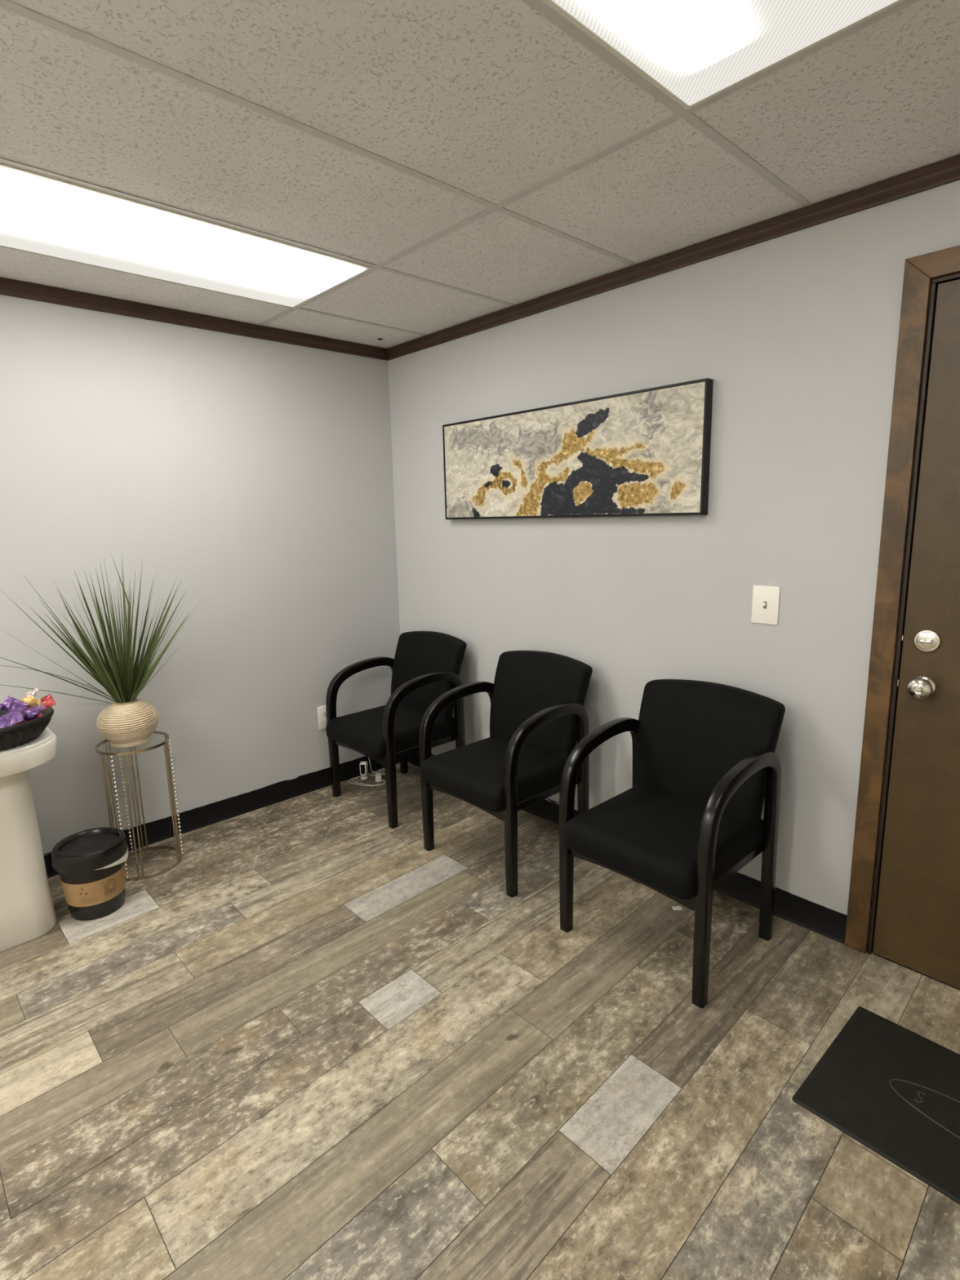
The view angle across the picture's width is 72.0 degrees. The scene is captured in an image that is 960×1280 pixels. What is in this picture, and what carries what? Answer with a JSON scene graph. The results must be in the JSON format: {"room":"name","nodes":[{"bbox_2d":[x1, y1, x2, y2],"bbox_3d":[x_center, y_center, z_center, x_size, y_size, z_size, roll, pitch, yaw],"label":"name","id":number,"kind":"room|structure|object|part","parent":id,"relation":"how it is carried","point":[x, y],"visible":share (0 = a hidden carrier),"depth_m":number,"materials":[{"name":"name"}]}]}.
{"room":"waiting room","nodes":[
{"label":"waiting room","id":0,"kind":"room"},
{"bbox_2d":[0,294,399,854],"bbox_3d":[-2.128,-0.128,2.336,4.420,2.394,0.120,-11,14,-42],"label":"wall","id":1,"kind":"structure","parent":0,"point":[255,473],"depth_m":3.00,"materials":[{"name":"white paint"}]},
{"bbox_2d":[0,277,386,359],"bbox_3d":[-2.068,-1.226,2.113,4.280,0.054,0.019,-11,14,-42],"label":"trim","id":2,"kind":"structure","parent":1,"relation":"attached to","point":[10,287],"depth_m":2.81,"materials":[{"name":"brown wood"}]},
{"bbox_2d":[43,755,399,878],"bbox_3d":[-2.019,0.978,2.530,4.286,0.105,0.013,-11,14,-42],"label":"baseboard","id":3,"kind":"structure","parent":1,"relation":"attached to","point":[161,829],"depth_m":3.29,"materials":[{"name":"black plastic"}]},
{"bbox_2d":[317,705,326,729],"bbox_3d":[-0.833,0.416,3.565,0.086,0.128,0.009,-11,14,-42],"label":"wall outlet","id":4,"kind":"object","parent":1,"relation":"attached to","point":[322,713],"visible":0.61,"depth_m":3.55,"materials":[{"name":"white plastic"}]},
{"bbox_2d":[0,761,959,1279],"bbox_3d":[-0.431,1.306,0.878,4.400,0.001,4.681,-11,14,-42],"label":"floor","id":5,"kind":"structure","parent":0,"point":[321,1042],"depth_m":1.74,"materials":[{"name":"laminate"}]},
{"bbox_2d":[0,726,57,951],"bbox_3d":[-1.834,0.714,2.268,0.700,0.712,0.480,-11,14,-42],"label":"pedestal table","id":6,"kind":"object","parent":5,"relation":"on","point":[27,910],"visible":0.77,"depth_m":2.28,"materials":[{"name":"white ceramic"}]},
{"bbox_3d":[-1.842,0.370,2.204,0.682,0.013,0.462,-11,14,-42],"label":"panel","id":7,"kind":"part","parent":6,"relation":"part of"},
{"bbox_2d":[0,706,53,751],"bbox_3d":[-1.664,0.307,2.248,0.374,0.088,0.374,-11,14,-42],"label":"candy bowl","id":8,"kind":"object","parent":6,"relation":"on","point":[12,736],"visible":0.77,"depth_m":2.19,"materials":[{"name":"black plastic"}]},
{"bbox_2d":[0,708,23,728],"bbox_3d":[-1.551,0.264,2.171,0.090,0.054,0.053,-8,13,-32],"label":"candy","id":9,"kind":"object","parent":8,"relation":"in","point":[13,717],"visible":0.97,"depth_m":2.17,"materials":[{"name":"purple plastic"}]},
{"bbox_2d":[0,695,28,713],"bbox_3d":[-1.571,0.223,2.228,0.083,0.066,0.031,-2,11,-4],"label":"candy","id":10,"kind":"object","parent":8,"relation":"in","point":[11,704],"visible":0.84,"depth_m":2.23,"materials":[{"name":"purple plastic"}]},
{"bbox_2d":[13,711,42,724],"bbox_3d":[-1.541,0.271,2.253,0.089,0.031,0.042,-11,14,-41],"label":"candy","id":11,"kind":"object","parent":8,"relation":"in","point":[40,713],"visible":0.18,"depth_m":2.24,"materials":[{"name":"red plastic"}]},
{"bbox_2d":[21,695,39,706],"bbox_3d":[-1.537,0.209,2.262,0.054,0.044,0.025,-6,12,-25],"label":"candy","id":12,"kind":"object","parent":8,"relation":"in","point":[31,700],"visible":1,"depth_m":2.26,"materials":[{"name":"gold metal"}]},
{"bbox_2d":[24,687,38,698],"bbox_3d":[-1.549,0.191,2.277,0.038,0.046,0.050,6,13,33],"label":"candy","id":13,"kind":"object","parent":12,"relation":"on","point":[33,693],"visible":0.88,"depth_m":2.27,"materials":[{"name":"plastic"}]},
{"bbox_2d":[19,704,45,723],"bbox_3d":[-1.517,0.249,2.235,0.051,0.043,0.081,8,14,40],"label":"candy","id":14,"kind":"object","parent":8,"relation":"in","point":[30,713],"visible":0.81,"depth_m":2.22,"materials":[{"name":"purple plastic"}]},
{"bbox_2d":[22,693,55,713],"bbox_3d":[-1.530,0.229,2.289,0.105,0.067,0.033,-9,13,-35],"label":"candy","id":15,"kind":"object","parent":8,"relation":"in","point":[46,701],"visible":0.51,"depth_m":2.30,"materials":[{"name":"red plastic"}]},
{"bbox_3d":[-1.528,0.225,2.283,0.032,0.029,0.002,-31,-19,-29],"label":"print panel","id":16,"kind":"part","parent":15,"relation":"part of","materials":[{"name":"yellow plastic"}]},
{"bbox_2d":[51,826,128,920],"bbox_3d":[-1.460,0.886,2.499,0.248,0.273,0.248,-11,14,-42],"label":"waste bin","id":17,"kind":"object","parent":5,"relation":"on","point":[90,864],"visible":1,"depth_m":2.43,"materials":[{"name":"black plastic"}]},
{"bbox_2d":[80,896,97,903],"bbox_3d":[-1.428,0.951,2.415,0.053,0.022,0.005,-5,11,-18],"label":"print","id":18,"kind":"object","parent":17,"relation":"attached to","point":[84,900],"depth_m":2.41},
{"bbox_3d":[-1.462,0.784,2.480,0.248,0.067,0.248,-11,14,-42],"label":"lid","id":19,"kind":"part","parent":17,"relation":"part of","materials":[{"name":"black plastic"}]},
{"bbox_2d":[94,730,183,880],"bbox_3d":[-1.431,0.689,2.788,0.274,0.551,0.277,-11,14,-42],"label":"plant stand","id":20,"kind":"object","parent":5,"relation":"on","point":[177,848],"visible":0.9,"depth_m":2.78,"materials":[{"name":"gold metal"}]},
{"bbox_2d":[0,553,204,747],"bbox_3d":[-1.500,0.065,2.536,0.892,0.771,0.479,-11,14,-42],"label":"potted grass","id":21,"kind":"object","parent":20,"relation":"on","point":[128,722],"depth_m":2.62,"materials":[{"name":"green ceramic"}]},
{"bbox_3d":[-1.500,0.712,2.679,0.006,0.537,0.006,-11,14,-42],"label":"rod","id":22,"kind":"part","parent":20,"relation":"part of","materials":[{"name":"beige metal"}]},
{"bbox_3d":[-1.486,0.714,2.671,0.006,0.537,0.006,-11,14,-42],"label":"rod","id":23,"kind":"part","parent":20,"relation":"part of","materials":[{"name":"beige metal"}]},
{"bbox_3d":[-1.558,0.689,2.812,0.006,0.537,0.006,-11,14,-42],"label":"rod","id":24,"kind":"part","parent":20,"relation":"part of","materials":[{"name":"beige metal"}]},
{"bbox_3d":[-1.554,0.686,2.828,0.006,0.537,0.006,-11,14,-42],"label":"rod","id":25,"kind":"part","parent":20,"relation":"part of","materials":[{"name":"beige metal"}]},
{"bbox_2d":[96,697,159,747],"bbox_3d":[-1.438,0.333,2.705,0.226,0.179,0.226,-11,14,-42],"label":"vase","id":26,"kind":"object","parent":20,"relation":"on","point":[126,722],"depth_m":2.64,"materials":[{"name":"beige ceramic"}]},
{"bbox_3d":[-1.403,0.714,2.661,0.006,0.537,0.006,-11,14,-42],"label":"rod","id":27,"kind":"part","parent":20,"relation":"part of","materials":[{"name":"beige metal"}]},
{"bbox_3d":[-1.387,0.713,2.665,0.006,0.537,0.006,-11,14,-42],"label":"rod","id":28,"kind":"part","parent":20,"relation":"part of","materials":[{"name":"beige metal"}]},
{"bbox_3d":[-1.504,0.672,2.893,0.006,0.537,0.006,-11,14,-42],"label":"rod","id":29,"kind":"part","parent":20,"relation":"part of","materials":[{"name":"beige metal"}]},
{"bbox_3d":[-1.490,0.670,2.901,0.006,0.537,0.006,-11,14,-42],"label":"rod","id":30,"kind":"part","parent":20,"relation":"part of","materials":[{"name":"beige metal"}]},
{"bbox_3d":[-1.299,0.689,2.780,0.006,0.537,0.006,-11,14,-42],"label":"rod","id":31,"kind":"part","parent":20,"relation":"part of","materials":[{"name":"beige metal"}]},
{"bbox_3d":[-1.332,0.672,2.872,0.006,0.537,0.006,-11,14,-42],"label":"rod","id":32,"kind":"part","parent":20,"relation":"part of","materials":[{"name":"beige metal"}]},
{"bbox_3d":[-1.299,0.686,2.796,0.006,0.537,0.006,-11,14,-42],"label":"rod","id":33,"kind":"part","parent":20,"relation":"part of","materials":[{"name":"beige metal"}]},
{"bbox_2d":[359,761,368,779],"bbox_3d":[-0.651,0.731,3.710,0.042,0.096,0.042,0,11,9],"label":"security camera","id":34,"kind":"object","parent":5,"relation":"on","point":[363,765],"visible":1,"depth_m":3.69,"materials":[{"name":"white plastic"}]},
{"bbox_2d":[348,758,386,786],"bbox_3d":[-0.604,0.731,3.678,0.218,0.105,0.199,-11,14,-42],"label":"power cable","id":35,"kind":"object","parent":5,"relation":"on","point":[369,758],"visible":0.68,"depth_m":3.65,"materials":[{"name":"white plastic"}]},
{"bbox_2d":[375,773,381,782],"bbox_3d":[-0.565,0.766,3.675,0.033,0.036,0.040,-3,11,-8],"label":"power adapter","id":36,"kind":"object","parent":5,"relation":"on","point":[378,776],"visible":1,"depth_m":3.66,"materials":[{"name":"white plastic"}]},
{"bbox_2d":[325,631,466,828],"bbox_3d":[-0.419,0.409,3.394,0.593,0.836,0.545,-11,14,-42],"label":"chair","id":37,"kind":"object","parent":5,"relation":"on","point":[425,665],"visible":0.95,"depth_m":3.32,"materials":[{"name":"black fabric"}]},
{"bbox_3d":[-0.762,0.606,3.453,0.044,0.440,0.037,-11,14,-42],"label":"leg","id":38,"kind":"part","parent":37,"relation":"part of","materials":[{"name":"black wood"}]},
{"bbox_3d":[-0.589,0.539,3.254,0.022,0.053,0.474,-11,14,-42],"label":"rail","id":39,"kind":"part","parent":37,"relation":"part of","materials":[{"name":"black wood"}]},
{"bbox_3d":[-0.613,0.233,3.533,0.473,0.259,0.037,-11,14,-42],"label":"armrest","id":40,"kind":"part","parent":37,"relation":"part of","materials":[{"name":"black wood"}]},
{"bbox_3d":[-0.448,0.435,3.371,0.513,0.102,0.473,-11,14,-42],"label":"seat","id":41,"kind":"part","parent":37,"relation":"part of","materials":[{"name":"black fabric"}]},
{"bbox_3d":[-0.415,0.667,3.087,0.044,0.440,0.037,-11,14,-42],"label":"leg","id":42,"kind":"part","parent":37,"relation":"part of","materials":[{"name":"black wood"}]},
{"bbox_3d":[-0.447,0.485,3.732,0.054,0.562,0.037,-11,14,-42],"label":"leg","id":43,"kind":"part","parent":37,"relation":"part of","materials":[{"name":"black wood"}]},
{"bbox_3d":[-0.266,0.294,3.167,0.473,0.259,0.037,-11,14,-42],"label":"armrest","id":44,"kind":"part","parent":37,"relation":"part of","materials":[{"name":"black wood"}]},
{"bbox_3d":[-0.278,0.521,3.229,0.402,0.032,0.020,-11,14,-42],"label":"rail","id":45,"kind":"part","parent":37,"relation":"part of","materials":[{"name":"black wood"}]},
{"bbox_3d":[-0.275,0.186,3.493,0.187,0.440,0.508,-11,14,-42],"label":"backrest","id":46,"kind":"part","parent":37,"relation":"part of","materials":[{"name":"black fabric"}]},
{"bbox_3d":[-0.100,0.546,3.366,0.054,0.562,0.037,-11,14,-42],"label":"leg","id":47,"kind":"part","parent":37,"relation":"part of","materials":[{"name":"black wood"}]},
{"bbox_2d":[418,650,592,897],"bbox_3d":[0.115,0.506,2.813,0.593,0.836,0.545,-11,14,-42],"label":"chair","id":48,"kind":"object","parent":5,"relation":"on","point":[538,715],"visible":0.94,"depth_m":2.75,"materials":[{"name":"black fabric"}]},
{"bbox_3d":[-0.229,0.703,2.872,0.044,0.440,0.037,-11,14,-42],"label":"leg","id":49,"kind":"part","parent":48,"relation":"part of","materials":[{"name":"black wood"}]},
{"bbox_3d":[-0.080,0.330,2.952,0.473,0.259,0.037,-11,14,-42],"label":"armrest","id":50,"kind":"part","parent":48,"relation":"part of","materials":[{"name":"black wood"}]},
{"bbox_3d":[-0.055,0.636,2.673,0.022,0.053,0.474,-11,14,-42],"label":"rail","id":51,"kind":"part","parent":48,"relation":"part of","materials":[{"name":"black wood"}]},
{"bbox_3d":[0.086,0.532,2.790,0.513,0.102,0.473,-11,14,-42],"label":"seat","id":52,"kind":"part","parent":48,"relation":"part of","materials":[{"name":"black fabric"}]},
{"bbox_3d":[0.118,0.764,2.506,0.044,0.440,0.037,-11,14,-42],"label":"leg","id":53,"kind":"part","parent":48,"relation":"part of","materials":[{"name":"black wood"}]},
{"bbox_3d":[0.259,0.283,2.912,0.187,0.440,0.508,-11,14,-42],"label":"backrest","id":54,"kind":"part","parent":48,"relation":"part of","materials":[{"name":"black fabric"}]},
{"bbox_3d":[0.268,0.391,2.586,0.473,0.259,0.037,-11,14,-42],"label":"armrest","id":55,"kind":"part","parent":48,"relation":"part of","materials":[{"name":"black wood"}]},
{"bbox_3d":[0.255,0.618,2.648,0.402,0.032,0.020,-11,14,-42],"label":"rail","id":56,"kind":"part","parent":48,"relation":"part of","materials":[{"name":"black wood"}]},
{"bbox_3d":[0.433,0.643,2.785,0.054,0.562,0.037,-11,14,-42],"label":"leg","id":57,"kind":"part","parent":48,"relation":"part of","materials":[{"name":"black wood"}]},
{"bbox_2d":[559,679,785,1008],"bbox_3d":[0.643,0.604,2.229,0.593,0.836,0.545,-11,14,-42],"label":"chair","id":58,"kind":"object","parent":5,"relation":"on","point":[705,762],"visible":1,"depth_m":2.18,"materials":[{"name":"black fabric"}]},
{"bbox_3d":[0.299,0.801,2.288,0.044,0.440,0.037,-11,14,-42],"label":"leg","id":59,"kind":"part","parent":58,"relation":"part of","materials":[{"name":"black wood"}]},
{"bbox_3d":[0.448,0.427,2.368,0.473,0.259,0.037,-11,14,-42],"label":"armrest","id":60,"kind":"part","parent":58,"relation":"part of","materials":[{"name":"black wood"}]},
{"bbox_3d":[0.473,0.734,2.090,0.022,0.053,0.474,-11,14,-42],"label":"rail","id":61,"kind":"part","parent":58,"relation":"part of","materials":[{"name":"black wood"}]},
{"bbox_3d":[0.614,0.680,2.567,0.054,0.562,0.037,-11,14,-42],"label":"leg","id":62,"kind":"part","parent":58,"relation":"part of","materials":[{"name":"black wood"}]},
{"bbox_3d":[0.614,0.630,2.206,0.513,0.102,0.473,-11,14,-42],"label":"seat","id":63,"kind":"part","parent":58,"relation":"part of","materials":[{"name":"black fabric"}]},
{"bbox_3d":[0.646,0.862,1.923,0.044,0.440,0.037,-11,14,-42],"label":"leg","id":64,"kind":"part","parent":58,"relation":"part of","materials":[{"name":"black wood"}]},
{"bbox_3d":[0.787,0.381,2.328,0.187,0.440,0.508,-11,14,-42],"label":"backrest","id":65,"kind":"part","parent":58,"relation":"part of","materials":[{"name":"black fabric"}]},
{"bbox_3d":[0.783,0.716,2.064,0.402,0.032,0.020,-11,14,-42],"label":"rail","id":66,"kind":"part","parent":58,"relation":"part of","materials":[{"name":"black wood"}]},
{"bbox_3d":[0.795,0.488,2.002,0.473,0.259,0.037,-11,14,-42],"label":"armrest","id":67,"kind":"part","parent":58,"relation":"part of","materials":[{"name":"black wood"}]},
{"bbox_3d":[0.961,0.741,2.201,0.054,0.562,0.037,-11,14,-42],"label":"leg","id":68,"kind":"part","parent":58,"relation":"part of","materials":[{"name":"black wood"}]},
{"bbox_2d":[671,906,682,910],"bbox_3d":[0.725,0.986,2.433,0.034,0.004,0.020,-2,11,-4],"label":"paper scrap","id":69,"kind":"object","parent":5,"relation":"on","point":[674,908],"visible":1,"depth_m":2.43,"materials":[{"name":"white paper"}]},
{"bbox_2d":[791,1006,959,1204],"bbox_3d":[1.211,1.151,1.488,0.458,0.007,0.810,-11,14,-41],"label":"door mat","id":70,"kind":"object","parent":5,"relation":"on","point":[889,1087],"visible":1,"depth_m":1.63,"materials":[{"name":"black rubber"}]},
{"bbox_2d":[0,0,959,348],"bbox_3d":[-0.583,-1.064,0.542,4.540,0.141,4.590,-11,14,-42],"label":"ceiling","id":71,"kind":"structure","parent":0,"point":[482,157],"depth_m":1.57,"materials":[{"name":"tile"}]},
{"bbox_2d":[0,163,372,307],"bbox_3d":[-1.024,-1.325,2.188,1.193,0.095,0.583,-11,14,-42],"label":"ceiling light","id":72,"kind":"object","parent":71,"relation":"attached to","point":[41,214],"visible":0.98,"depth_m":2.11,"materials":[{"name":"white plastic"}]},
{"bbox_2d":[542,0,904,110],"bbox_3d":[0.227,-1.106,0.870,1.193,0.095,0.583,-11,14,-42],"label":"ceiling light","id":73,"kind":"object","parent":71,"relation":"attached to","point":[693,51],"visible":1,"depth_m":1.23,"materials":[{"name":"white plastic"}]},
{"bbox_2d":[387,180,959,951],"bbox_3d":[1.056,-0.182,2.244,0.120,2.394,4.590,-11,14,-42],"label":"wall","id":74,"kind":"structure","parent":0,"point":[796,334],"depth_m":2.31,"materials":[{"name":"white paint"}]},
{"bbox_2d":[442,377,713,519],"bbox_3d":[0.314,-0.753,2.811,0.041,0.459,1.404,-11,14,-42],"label":"painting","id":75,"kind":"object","parent":74,"relation":"attached to","point":[642,452],"visible":1,"depth_m":2.65,"materials":[{"name":"multicoloured paint"}]},
{"bbox_2d":[407,751,847,944],"bbox_3d":[0.390,0.820,3.084,0.013,0.105,2.441,-11,14,-42],"label":"baseboard","id":76,"kind":"structure","parent":74,"relation":"attached to","point":[824,921],"depth_m":2.36,"materials":[{"name":"black plastic"}]},
{"bbox_2d":[386,154,959,360],"bbox_3d":[0.981,-1.272,1.991,0.019,0.054,4.350,-11,14,-42],"label":"trim","id":77,"kind":"structure","parent":74,"relation":"attached to","point":[945,171],"depth_m":2.18,"materials":[{"name":"brown wood"}]},
{"bbox_2d":[751,585,780,625],"bbox_3d":[0.970,-0.119,2.251,0.015,0.130,0.091,-11,14,-42],"label":"light switch","id":78,"kind":"object","parent":74,"relation":"attached to","point":[766,599],"visible":1,"depth_m":2.25,"materials":[{"name":"white plastic"}]},
{"bbox_2d":[844,244,959,990],"bbox_3d":[1.588,0.043,1.662,0.185,2.104,1.059,-11,14,-42],"label":"door","id":79,"kind":"structure","parent":74,"relation":"in","point":[914,923],"depth_m":1.94,"materials":[{"name":"brown wood"}]},
{"bbox_3d":[1.282,0.140,1.924,0.052,0.065,0.065,-11,14,-42],"label":"knob","id":80,"kind":"part","parent":79,"relation":"part of","materials":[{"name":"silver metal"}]}
]}

